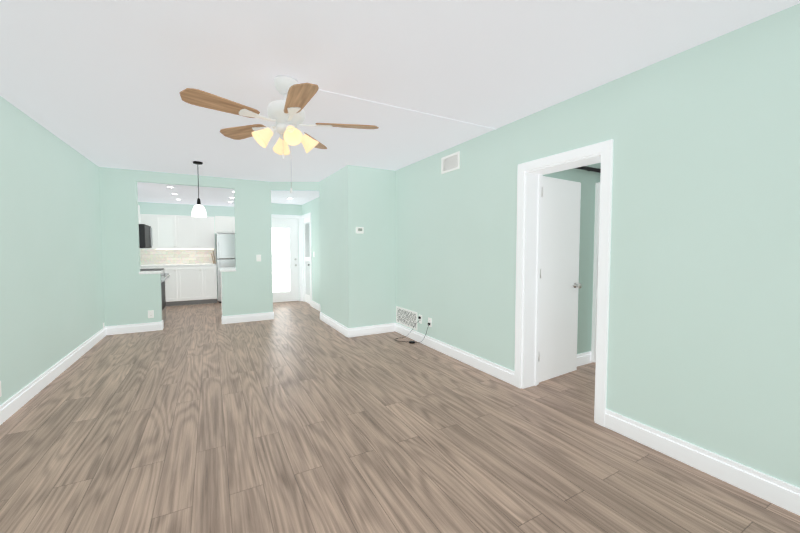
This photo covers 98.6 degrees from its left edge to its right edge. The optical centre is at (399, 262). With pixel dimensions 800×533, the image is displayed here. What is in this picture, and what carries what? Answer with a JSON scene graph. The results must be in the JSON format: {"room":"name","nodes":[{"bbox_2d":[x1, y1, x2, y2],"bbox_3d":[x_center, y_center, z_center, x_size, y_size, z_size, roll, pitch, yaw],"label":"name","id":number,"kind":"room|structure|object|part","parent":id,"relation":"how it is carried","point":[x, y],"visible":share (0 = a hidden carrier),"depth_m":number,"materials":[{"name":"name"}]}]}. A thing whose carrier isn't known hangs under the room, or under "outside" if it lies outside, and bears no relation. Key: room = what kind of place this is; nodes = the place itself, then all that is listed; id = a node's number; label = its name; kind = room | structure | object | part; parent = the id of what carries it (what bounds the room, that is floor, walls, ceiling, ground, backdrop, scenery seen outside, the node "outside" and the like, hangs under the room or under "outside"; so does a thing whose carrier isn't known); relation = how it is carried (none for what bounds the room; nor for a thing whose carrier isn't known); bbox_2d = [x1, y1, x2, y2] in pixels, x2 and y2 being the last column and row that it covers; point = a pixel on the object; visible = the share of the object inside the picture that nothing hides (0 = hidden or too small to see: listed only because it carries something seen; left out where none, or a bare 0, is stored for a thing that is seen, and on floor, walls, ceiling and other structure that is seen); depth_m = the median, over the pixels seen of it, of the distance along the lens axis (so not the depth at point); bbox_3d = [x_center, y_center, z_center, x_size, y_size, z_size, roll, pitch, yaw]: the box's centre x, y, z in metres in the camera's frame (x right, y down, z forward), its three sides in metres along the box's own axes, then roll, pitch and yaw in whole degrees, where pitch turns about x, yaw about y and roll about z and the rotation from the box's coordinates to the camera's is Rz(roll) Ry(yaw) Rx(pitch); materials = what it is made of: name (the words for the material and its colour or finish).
{"room":"living room","nodes":[
{"label":"living room","id":0,"kind":"room"},
{"bbox_2d":[0,96,104,404],"bbox_3d":[-3.151,-0.054,2.713,0.150,2.440,11.500,-1,3,-29],"label":"wall","id":1,"kind":"structure","parent":0,"point":[52,312],"depth_m":3.23,"materials":[{"name":"green paint"}]},
{"bbox_2d":[99,167,272,325],"bbox_3d":[-3.324,-0.183,5.595,2.330,2.440,0.120,-1,3,-29],"label":"wall","id":2,"kind":"structure","parent":0,"point":[132,295],"depth_m":5.29,"materials":[{"name":"green paint"}]},
{"bbox_2d":[148,310,153,317],"bbox_3d":[-3.832,0.792,5.287,0.072,0.115,0.006,-1,3,-29],"label":"outlet","id":3,"kind":"object","parent":2,"relation":"attached to","point":[150,313],"visible":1,"depth_m":5.29,"materials":[{"name":"white plastic"}]},
{"bbox_2d":[138,202,234,299],"bbox_3d":[-4.793,-0.229,8.286,2.350,2.290,0.150,-1,3,-29],"label":"wall","id":4,"kind":"structure","parent":0,"point":[168,209],"depth_m":8.00,"materials":[{"name":"paint"}]},
{"bbox_2d":[140,249,215,264],"bbox_3d":[-5.128,-0.148,8.009,1.485,0.350,0.009,-1,3,-29],"label":"backsplash","id":5,"kind":"structure","parent":4,"relation":"attached to","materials":[{"name":"tile"}]},
{"bbox_2d":[137,182,318,206],"bbox_3d":[-3.337,-1.336,7.072,3.780,0.030,3.591,-1,3,-29],"label":"ceiling","id":6,"kind":"structure","parent":0,"point":[158,193],"depth_m":6.66,"materials":[{"name":"white paint"}]},
{"bbox_2d":[271,203,301,260],"bbox_3d":[-2.552,-0.222,8.133,1.430,2.290,0.120,-1,3,-29],"label":"wall","id":7,"kind":"structure","parent":0,"point":[284,209],"depth_m":7.99,"materials":[{"name":"green paint"}]},
{"bbox_2d":[272,218,298,301],"bbox_3d":[-2.778,-0.057,8.002,0.808,1.947,0.053,-1,3,-29],"label":"front door","id":8,"kind":"structure","parent":7,"relation":"in","point":[292,294],"depth_m":8.04,"materials":[{"name":"white wood"}]},
{"bbox_3d":[-2.779,-0.061,8.003,0.418,1.498,0.010,-1,3,-29],"label":"front door glass pane","id":9,"kind":"part","parent":8,"relation":"part of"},
{"bbox_2d":[271,213,311,305],"bbox_3d":[-2.545,-0.069,7.590,0.968,2.033,0.848,-1,3,-29],"label":"door frame","id":10,"kind":"structure","parent":7,"relation":"attached to","point":[300,245],"depth_m":8.11,"materials":[{"name":"white wood"}]},
{"bbox_2d":[271,182,318,191],"bbox_3d":[-1.850,-1.353,6.118,0.850,0.150,0.120,0,3,-1],"label":"wall","id":11,"kind":"structure","parent":0,"point":[300,186],"depth_m":6.06,"materials":[{"name":"green paint"}]},
{"bbox_2d":[302,197,319,303],"bbox_3d":[-1.564,-0.186,7.325,0.500,2.290,2.250,-1,3,-29],"label":"wall","id":12,"kind":"structure","parent":0,"point":[312,207],"depth_m":7.18,"materials":[{"name":"green paint"}]},
{"bbox_2d":[303,217,309,303],"bbox_3d":[-2.118,-0.047,7.809,0.094,1.945,0.664,-1,3,-29],"label":"louvered door","id":13,"kind":"structure","parent":12,"relation":"in","point":[306,225],"depth_m":7.88,"materials":[{"name":"white wood"}]},
{"bbox_2d":[311,301,320,310],"bbox_3d":[-1.762,0.901,7.200,0.019,0.130,0.668,-1,3,-29],"label":"baseboard","id":14,"kind":"structure","parent":12,"relation":"attached to","point":[315,305],"depth_m":7.09,"materials":[{"name":"white wood"}]},
{"bbox_2d":[319,165,395,327],"bbox_3d":[-0.655,-0.189,5.723,0.970,2.440,1.430,-1,3,-29],"label":"wall","id":15,"kind":"structure","parent":0,"point":[357,279],"depth_m":5.09,"materials":[{"name":"green paint"}]},
{"bbox_2d":[356,227,363,233],"bbox_3d":[-0.576,-0.463,4.924,0.116,0.090,0.024,-1,3,-29],"label":"thermostat","id":16,"kind":"object","parent":15,"relation":"attached to","point":[360,230],"visible":1,"depth_m":4.92,"materials":[{"name":"white plastic"}]},
{"bbox_2d":[0,312,799,515],"bbox_3d":[-0.697,1.115,2.445,3.840,0.130,8.270,-1,3,-29],"label":"baseboard","id":17,"kind":"structure","parent":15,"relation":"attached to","point":[777,492],"depth_m":2.45,"materials":[{"name":"white wood"}]},
{"bbox_2d":[0,300,799,532],"bbox_3d":[0.113,1.133,4.594,7.730,0.100,11.650,-1,3,-29],"label":"floor","id":18,"kind":"structure","parent":0,"point":[296,417],"depth_m":2.19,"materials":[{"name":"brown wood"}]},
{"bbox_2d":[138,205,169,321],"bbox_3d":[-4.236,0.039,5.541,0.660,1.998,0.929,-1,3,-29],"label":"kitchen cabinets","id":19,"kind":"object","parent":18,"relation":"on","point":[152,228],"depth_m":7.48,"materials":[{"name":"white wood"}]},
{"bbox_2d":[138,205,152,247],"bbox_3d":[-4.343,-0.597,5.552,0.510,0.730,0.720,-1,3,-29],"label":"microwave","id":20,"kind":"object","parent":19,"relation":"in","point":[145,231],"depth_m":5.47,"materials":[{"name":"black metal"}]},
{"bbox_2d":[140,268,169,321],"bbox_3d":[-4.242,0.510,5.657,0.712,1.050,0.760,-1,3,-29],"label":"range","id":21,"kind":"object","parent":19,"relation":"in","point":[164,276],"depth_m":5.81,"materials":[{"name":"silver metal"}]},
{"bbox_2d":[158,269,169,284],"bbox_3d":[-3.900,0.204,5.719,0.035,0.172,0.904,-1,3,-29],"label":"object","id":22,"kind":"object","parent":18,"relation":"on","point":[165,273],"depth_m":5.93,"materials":[{"name":"white"}]},
{"bbox_2d":[166,215,235,305],"bbox_3d":[-4.630,-0.067,7.912,2.260,2.000,0.667,-1,3,-29],"label":"kitchen cabinets","id":23,"kind":"object","parent":18,"relation":"on","point":[174,249],"depth_m":7.81,"materials":[{"name":"white wood"}]},
{"bbox_3d":[-5.173,-0.678,7.594,0.277,0.650,0.005,-1,3,-29],"label":"kitchen glassdoor pane","id":24,"kind":"part","parent":23,"relation":"part of","materials":[{"name":"glass"}]},
{"bbox_2d":[140,263,216,267],"bbox_3d":[-4.975,0.060,7.742,1.485,0.038,0.632,-1,3,-29],"label":"countertop","id":25,"kind":"structure","parent":23,"relation":"on","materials":[{"name":"stone"}]},
{"bbox_3d":[-4.876,0.893,7.594,1.480,0.105,0.006,-1,3,-29],"label":"kitchen toekick plate","id":26,"kind":"part","parent":23,"relation":"part of","materials":[{"name":"grey wood"}]},
{"bbox_2d":[216,233,235,302],"bbox_3d":[-3.969,0.118,8.258,0.757,1.600,0.691,-1,3,-29],"label":"fridge","id":27,"kind":"object","parent":23,"relation":"in","point":[225,242],"depth_m":7.88,"materials":[{"name":"silver metal"}]},
{"bbox_2d":[218,265,235,307],"bbox_3d":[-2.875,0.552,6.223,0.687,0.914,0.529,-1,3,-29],"label":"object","id":28,"kind":"object","parent":18,"relation":"on","point":[221,268],"depth_m":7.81,"materials":[{"name":"white"}]},
{"bbox_2d":[0,0,799,181],"bbox_3d":[0.113,-1.404,4.480,7.730,0.100,11.650,-1,3,-29],"label":"ceiling","id":29,"kind":"structure","parent":0,"point":[101,83],"depth_m":2.18,"materials":[{"name":"white paint"}]},
{"bbox_2d":[191,161,206,216],"bbox_3d":[-2.738,-0.994,4.670,0.180,0.734,0.180,-1,3,-29],"label":"pendant light","id":30,"kind":"object","parent":29,"relation":"hanging from","point":[198,210],"visible":1,"depth_m":4.64,"materials":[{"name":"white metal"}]},
{"bbox_3d":[-2.738,-0.708,4.683,0.180,0.161,0.180,-1,3,-29],"label":"lamp shade","id":31,"kind":"part","parent":30,"relation":"part of","materials":[{"name":"white glass"}]},
{"bbox_2d":[179,76,378,192],"bbox_3d":[-0.770,-0.870,2.355,1.227,0.775,1.189,-1,3,-29],"label":"ceiling fan","id":32,"kind":"object","parent":29,"relation":"hanging from","point":[287,114],"visible":1,"depth_m":2.30,"materials":[{"name":"white"}]},
{"bbox_3d":[-1.085,-0.964,2.094,0.445,0.008,0.160,-3,-7,-44],"label":"blade","id":33,"kind":"part","parent":32,"relation":"part of","materials":[{"name":"brown wood"}]},
{"bbox_3d":[-1.170,-0.986,2.583,0.445,0.008,0.160,1,-8,27],"label":"blade","id":34,"kind":"part","parent":32,"relation":"part of","materials":[{"name":"brown wood"}]},
{"bbox_3d":[-0.915,-0.862,2.328,0.108,0.124,0.124,-49,24,-19],"label":"lamp shade","id":35,"kind":"part","parent":32,"relation":"part of","materials":[{"name":"beige glass"}]},
{"bbox_3d":[-0.864,-0.871,2.526,0.124,0.124,0.108,-2,-41,-30],"label":"lamp shade","id":36,"kind":"part","parent":32,"relation":"part of","materials":[{"name":"beige glass"}]},
{"bbox_3d":[-0.791,-1.028,2.394,0.250,0.150,0.250,-1,3,-29],"label":"motor","id":37,"kind":"part","parent":32,"relation":"part of","materials":[{"name":"white metal"}]},
{"bbox_2d":[286,124,293,132],"bbox_3d":[-0.740,-0.903,2.313,0.054,0.054,0.030,-2,47,-30],"label":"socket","id":38,"kind":"object","parent":32,"relation":"attached to","point":[290,130],"depth_m":2.31,"materials":[{"name":"white"}]},
{"bbox_3d":[-0.717,-0.859,2.276,0.124,0.124,0.108,-2,47,-30],"label":"lamp shade","id":39,"kind":"part","parent":32,"relation":"part of","materials":[{"name":"beige glass"}]},
{"bbox_3d":[-0.594,-0.960,2.023,0.160,0.008,0.445,-13,8,-25],"label":"blade","id":40,"kind":"part","parent":32,"relation":"part of","materials":[{"name":"brown wood"}]},
{"bbox_3d":[-0.666,-0.868,2.475,0.108,0.124,0.124,48,-20,-23],"label":"lamp shade","id":41,"kind":"part","parent":32,"relation":"part of","materials":[{"name":"beige glass"}]},
{"bbox_3d":[-0.730,-0.996,2.814,0.160,0.008,0.445,12,4,9],"label":"blade","id":42,"kind":"part","parent":32,"relation":"part of","materials":[{"name":"brown wood"}]},
{"label":"blade","id":43,"kind":"part","parent":32,"relation":"part of","materials":[{"name":"brown wood"}]},
{"bbox_2d":[318,89,495,129],"bbox_3d":[0.098,-1.280,2.895,1.910,0.006,0.012,-1,3,-29],"label":"cable","id":44,"kind":"object","parent":29,"relation":"attached to","point":[402,108],"visible":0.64,"depth_m":2.84,"materials":[{"name":"white paint"}]},
{"bbox_2d":[543,163,600,353],"bbox_3d":[2.642,-0.118,4.144,3.280,2.440,0.120,-1,3,-29],"label":"wall","id":45,"kind":"structure","parent":0,"point":[588,180],"depth_m":3.74,"materials":[{"name":"green paint"}]},
{"bbox_2d":[538,176,581,381],"bbox_3d":[1.555,0.159,3.376,0.648,1.931,0.164,-2,3,-32],"label":"bedroom door","id":46,"kind":"structure","parent":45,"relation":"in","point":[559,269],"depth_m":3.35,"materials":[{"name":"white wood"}]},
{"bbox_3d":[1.800,0.232,3.476,0.054,0.054,0.064,-2,3,-32],"label":"knob","id":47,"kind":"part","parent":46,"relation":"part of","materials":[{"name":"silver metal"}]},
{"bbox_2d":[577,351,591,365],"bbox_3d":[2.675,1.039,4.136,3.280,0.130,0.016,-1,3,-29],"label":"baseboard","id":48,"kind":"structure","parent":45,"relation":"attached to","point":[583,358],"depth_m":3.77,"materials":[{"name":"white wood"}]},
{"bbox_2d":[575,166,600,172],"bbox_3d":[2.235,-0.998,3.785,1.500,0.040,0.047,-1,3,-29],"label":"barn door rail","id":49,"kind":"object","parent":45,"relation":"attached to","point":[590,169],"visible":0.19,"depth_m":3.63,"materials":[{"name":"black metal"}]},
{"bbox_2d":[395,3,799,487],"bbox_3d":[1.545,-0.045,2.520,0.210,2.440,6.330,-1,3,-29],"label":"wall","id":50,"kind":"structure","parent":0,"point":[704,326],"depth_m":2.07,"materials":[{"name":"green paint"}]},
{"bbox_2d":[396,306,416,329],"bbox_3d":[0.090,0.796,4.975,0.008,0.250,0.605,-1,3,-29],"label":"air vent","id":51,"kind":"object","parent":50,"relation":"in","point":[406,317],"visible":1,"depth_m":4.96,"materials":[{"name":"white metal"}]},
{"bbox_2d":[428,317,431,326],"bbox_3d":[0.376,0.770,4.432,0.030,0.115,0.072,-1,3,-29],"label":"electrical outlet","id":52,"kind":"object","parent":50,"relation":"attached to","point":[430,322],"visible":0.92,"depth_m":4.42,"materials":[{"name":"white plastic"}]},
{"bbox_2d":[441,151,459,173],"bbox_3d":[0.584,-1.157,3.991,0.008,0.190,0.340,-1,3,-29],"label":"air vent","id":53,"kind":"object","parent":50,"relation":"in","point":[451,162],"visible":1,"depth_m":3.98,"materials":[{"name":"white"}]},
{"bbox_2d":[514,139,613,426],"bbox_3d":[1.364,0.144,2.840,0.230,2.033,0.836,-1,3,-29],"label":"trim","id":54,"kind":"structure","parent":50,"relation":"attached to","point":[528,251],"depth_m":3.07,"materials":[{"name":"white wood"}]},
{"bbox_3d":[2.440,-0.879,3.875,0.540,0.355,0.036,-1,3,-29],"label":"straps","id":55,"kind":"object","parent":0,"visible":0},
{"bbox_2d":[591,182,599,361],"bbox_3d":[2.446,0.110,3.908,0.700,1.965,0.078,-1,3,-29],"label":"barn door","id":56,"kind":"structure","parent":55,"relation":"hanging from","point":[595,269],"depth_m":3.75,"materials":[{"name":"white wood"}]}
]}

